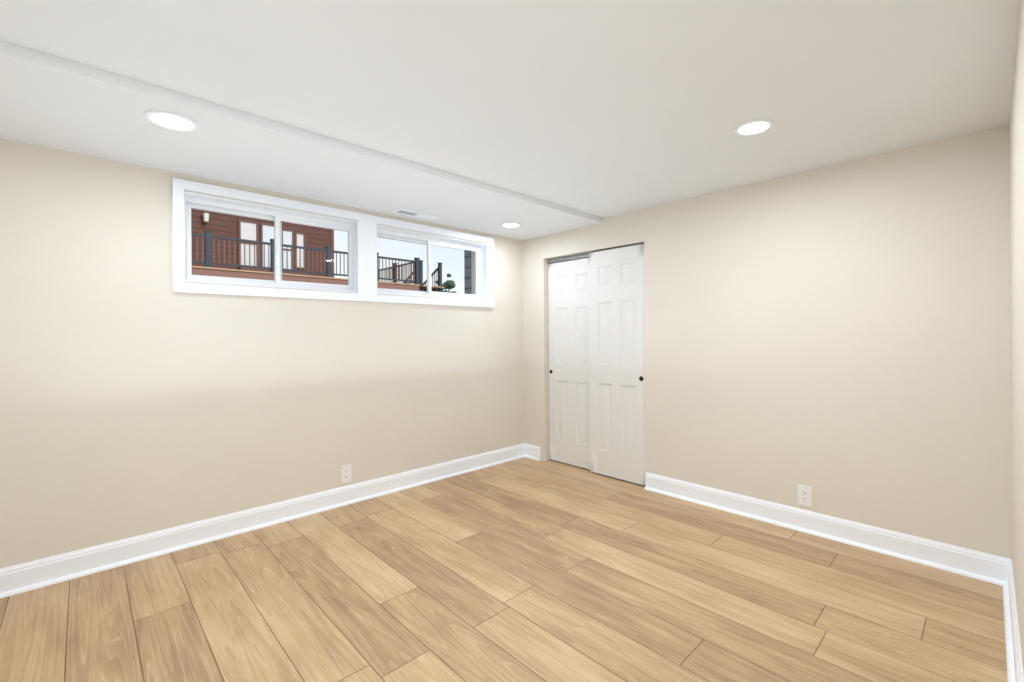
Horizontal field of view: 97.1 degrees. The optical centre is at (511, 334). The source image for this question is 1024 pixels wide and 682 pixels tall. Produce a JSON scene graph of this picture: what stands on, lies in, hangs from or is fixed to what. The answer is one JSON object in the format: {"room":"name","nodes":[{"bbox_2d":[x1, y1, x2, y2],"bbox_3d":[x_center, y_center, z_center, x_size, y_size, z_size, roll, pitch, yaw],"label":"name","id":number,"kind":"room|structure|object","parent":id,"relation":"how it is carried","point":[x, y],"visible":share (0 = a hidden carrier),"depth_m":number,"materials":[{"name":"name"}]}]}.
{"room":"empty basement bedroom","nodes":[
{"label":"empty basement bedroom","id":0,"kind":"room"},
{"bbox_2d":[0,138,524,598],"bbox_3d":[-1.382,0.069,3.504,4.190,2.440,0.283,0,0,-44],"label":"wall","id":1,"kind":"structure","parent":0,"point":[138,396],"depth_m":2.75,"materials":[{"name":"beige paint"}]},
{"bbox_2d":[184,197,355,290],"bbox_3d":[-1.680,-0.604,3.251,1.135,0.538,0.077,0,0,-44],"label":"window unit","id":2,"kind":"structure","parent":1,"relation":"in","point":[278,218],"depth_m":3.21,"materials":[{"name":"white plastic"}]},
{"bbox_2d":[172,178,493,307],"bbox_3d":[-1.112,-0.607,3.600,2.563,0.687,0.026,0,0,-44],"label":"window frame","id":3,"kind":"structure","parent":1,"relation":"in","point":[366,257],"depth_m":3.37,"materials":[{"name":"white wood"}]},
{"bbox_2d":[184,192,487,299],"bbox_3d":[-1.156,-0.607,3.636,2.435,0.550,0.090,0,0,-44],"label":"extension","id":4,"kind":"object","parent":1,"relation":"attached to","point":[484,296],"visible":0.58,"depth_m":3.52,"materials":[{"name":"white"}]},
{"bbox_2d":[341,464,350,483],"bbox_3d":[-1.265,1.060,3.453,0.080,0.130,0.009,0,0,-44],"label":"outlet","id":5,"kind":"object","parent":1,"relation":"attached to","point":[345,473],"visible":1,"depth_m":3.45,"materials":[{"name":"white plastic"}]},
{"bbox_2d":[377,229,480,298],"bbox_3d":[-0.755,-0.610,4.128,1.165,0.538,0.077,0,0,-44],"label":"window unit","id":6,"kind":"structure","parent":1,"relation":"in","point":[396,236],"depth_m":4.11,"materials":[{"name":"white plastic"}]},
{"bbox_2d":[0,40,602,240],"bbox_3d":[-0.965,-1.012,3.057,3.950,0.043,1.017,0,0,-44],"label":"ceiling","id":7,"kind":"structure","parent":0,"point":[51,101],"depth_m":2.42,"materials":[{"name":"white paint"}]},
{"bbox_2d":[143,110,199,131],"bbox_3d":[-1.565,-0.983,2.085,0.208,0.006,0.208,0,0,-44],"label":"recessed light","id":8,"kind":"object","parent":7,"relation":"in","point":[169,120],"visible":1,"depth_m":2.07,"materials":[{"name":"white plastic"}]},
{"bbox_2d":[393,209,438,219],"bbox_3d":[-0.787,-0.989,3.720,0.368,0.006,0.123,0,0,-44],"label":"ceiling vent","id":9,"kind":"object","parent":7,"relation":"in","point":[414,214],"visible":0.98,"depth_m":3.71,"materials":[{"name":"white metal"}]},
{"bbox_2d":[501,222,520,227],"bbox_3d":[-0.009,-0.993,4.091,0.184,0.006,0.184,0,0,-44],"label":"recessed light","id":10,"kind":"object","parent":7,"relation":"in","point":[510,224],"visible":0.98,"depth_m":4.08,"materials":[{"name":"white plastic"}]},
{"bbox_2d":[0,457,1007,681],"bbox_3d":[-0.153,1.341,2.218,4.190,0.120,3.830,0,0,-44],"label":"floor","id":11,"kind":"structure","parent":0,"point":[524,569],"depth_m":2.16,"materials":[{"name":"brown wood"}]},
{"bbox_2d":[0,0,1020,217],"bbox_3d":[-0.169,-1.099,2.218,4.190,0.120,3.830,0,0,-44],"label":"ceiling","id":12,"kind":"structure","parent":0,"point":[603,108],"depth_m":1.81,"materials":[{"name":"white paint"}]},
{"bbox_2d":[734,119,773,135],"bbox_3d":[1.219,-1.044,2.283,0.178,0.006,0.178,0,0,-44],"label":"recessed light","id":13,"kind":"object","parent":12,"relation":"in","point":[753,127],"visible":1,"depth_m":2.27,"materials":[{"name":"white plastic"}]},
{"bbox_2d":[523,125,1011,558],"bbox_3d":[1.401,0.051,3.528,0.120,2.440,3.580,0,0,-44],"label":"wall","id":14,"kind":"structure","parent":0,"point":[836,338],"depth_m":2.79,"materials":[{"name":"beige paint"}]},
{"bbox_2d":[524,443,540,460],"bbox_3d":[0.202,1.211,4.689,0.033,0.135,0.235,0,0,-44],"label":"baseboard","id":15,"kind":"structure","parent":14,"relation":"attached to","point":[533,452],"depth_m":4.67,"materials":[{"name":"white"}]},
{"bbox_2d":[548,258,589,468],"bbox_3d":[0.590,0.270,4.412,0.036,1.988,0.589,0,0,-44],"label":"closet door","id":16,"kind":"structure","parent":14,"relation":"in","point":[568,317],"depth_m":4.42,"materials":[{"name":"white wood"}]},
{"bbox_2d":[547,243,643,262],"bbox_3d":[0.768,-0.753,4.222,0.051,0.040,1.126,0,0,-44],"label":"track rail","id":17,"kind":"object","parent":14,"relation":"attached to","point":[571,257],"visible":0.39,"depth_m":4.38,"materials":[{"name":"silver metal"}]},
{"bbox_2d":[588,244,645,485],"bbox_3d":[0.927,0.251,3.995,0.036,2.022,0.579,0,0,-44],"label":"closet door","id":18,"kind":"structure","parent":14,"relation":"in","point":[617,360],"depth_m":3.97,"materials":[{"name":"white wood"}]},
{"bbox_2d":[798,484,811,506],"bbox_3d":[1.892,1.040,2.924,0.009,0.130,0.080,0,0,-44],"label":"outlet","id":19,"kind":"object","parent":14,"relation":"attached to","point":[804,495],"visible":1,"depth_m":2.92,"materials":[{"name":"white plastic"}]},
{"bbox_2d":[644,472,1010,585],"bbox_3d":[1.802,1.201,3.002,0.033,0.135,2.035,0,0,-44],"label":"baseboard","id":20,"kind":"structure","parent":14,"relation":"attached to","point":[987,567],"depth_m":2.75,"materials":[{"name":"white wood"}]},
{"bbox_2d":[1002,0,1023,681],"bbox_3d":[1.104,0.053,0.885,4.190,2.440,0.153,0,0,-44],"label":"wall","id":21,"kind":"structure","parent":0,"point":[1016,168],"depth_m":1.71,"materials":[{"name":"beige paint"}]},
{"label":"outside","id":22,"kind":"structure","parent":0,"visible":0},
{"bbox_2d":[192,266,419,290],"bbox_3d":[-10.101,-0.938,15.705,12.210,1.970,6.090,0,0,-44],"label":"deck","id":23,"kind":"object","parent":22,"point":[217,272],"depth_m":14.31,"materials":[{"name":"brown"}]},
{"bbox_2d":[191,230,419,284],"bbox_3d":[-9.860,-2.447,15.426,12.210,1.045,5.330,0,0,-44],"label":"deck railing","id":24,"kind":"object","parent":23,"relation":"on","point":[329,268],"depth_m":14.78,"materials":[{"name":"grey metal"}]},
{"bbox_3d":[-15.173,0.230,31.799,75.000,0.300,59.750,0,0,-44],"label":"ground","id":25,"kind":"structure","parent":22,"visible":0},
{"bbox_2d":[191,209,333,276],"bbox_3d":[-14.301,-3.376,16.380,13.070,6.900,7.350,0,0,-44],"label":"house","id":26,"kind":"structure","parent":25,"relation":"on","point":[199,221],"depth_m":16.43,"materials":[{"name":"brown brick"}]},
{"bbox_2d":[405,260,443,291],"bbox_3d":[-4.519,-1.431,19.648,1.070,3.078,4.060,0,0,-44],"label":"stairs","id":27,"kind":"structure","parent":25,"relation":"on","point":[439,273],"depth_m":18.60,"materials":[{"name":"brown"}]},
{"bbox_2d":[435,273,455,292],"bbox_3d":[-6.469,-2.847,41.835,10.184,5.822,6.080,0,0,-44],"label":"pines","id":28,"kind":"object","parent":25,"relation":"on","point":[451,285],"depth_m":41.99,"materials":[{"name":"green plant"}]},
{"bbox_2d":[464,250,471,293],"bbox_3d":[-0.423,-1.467,4.757,0.160,2.900,0.200,0,0,-44],"label":"post","id":29,"kind":"object","parent":25,"relation":"on","point":[467,274],"depth_m":4.73,"materials":[{"name":"grey"}]}
]}

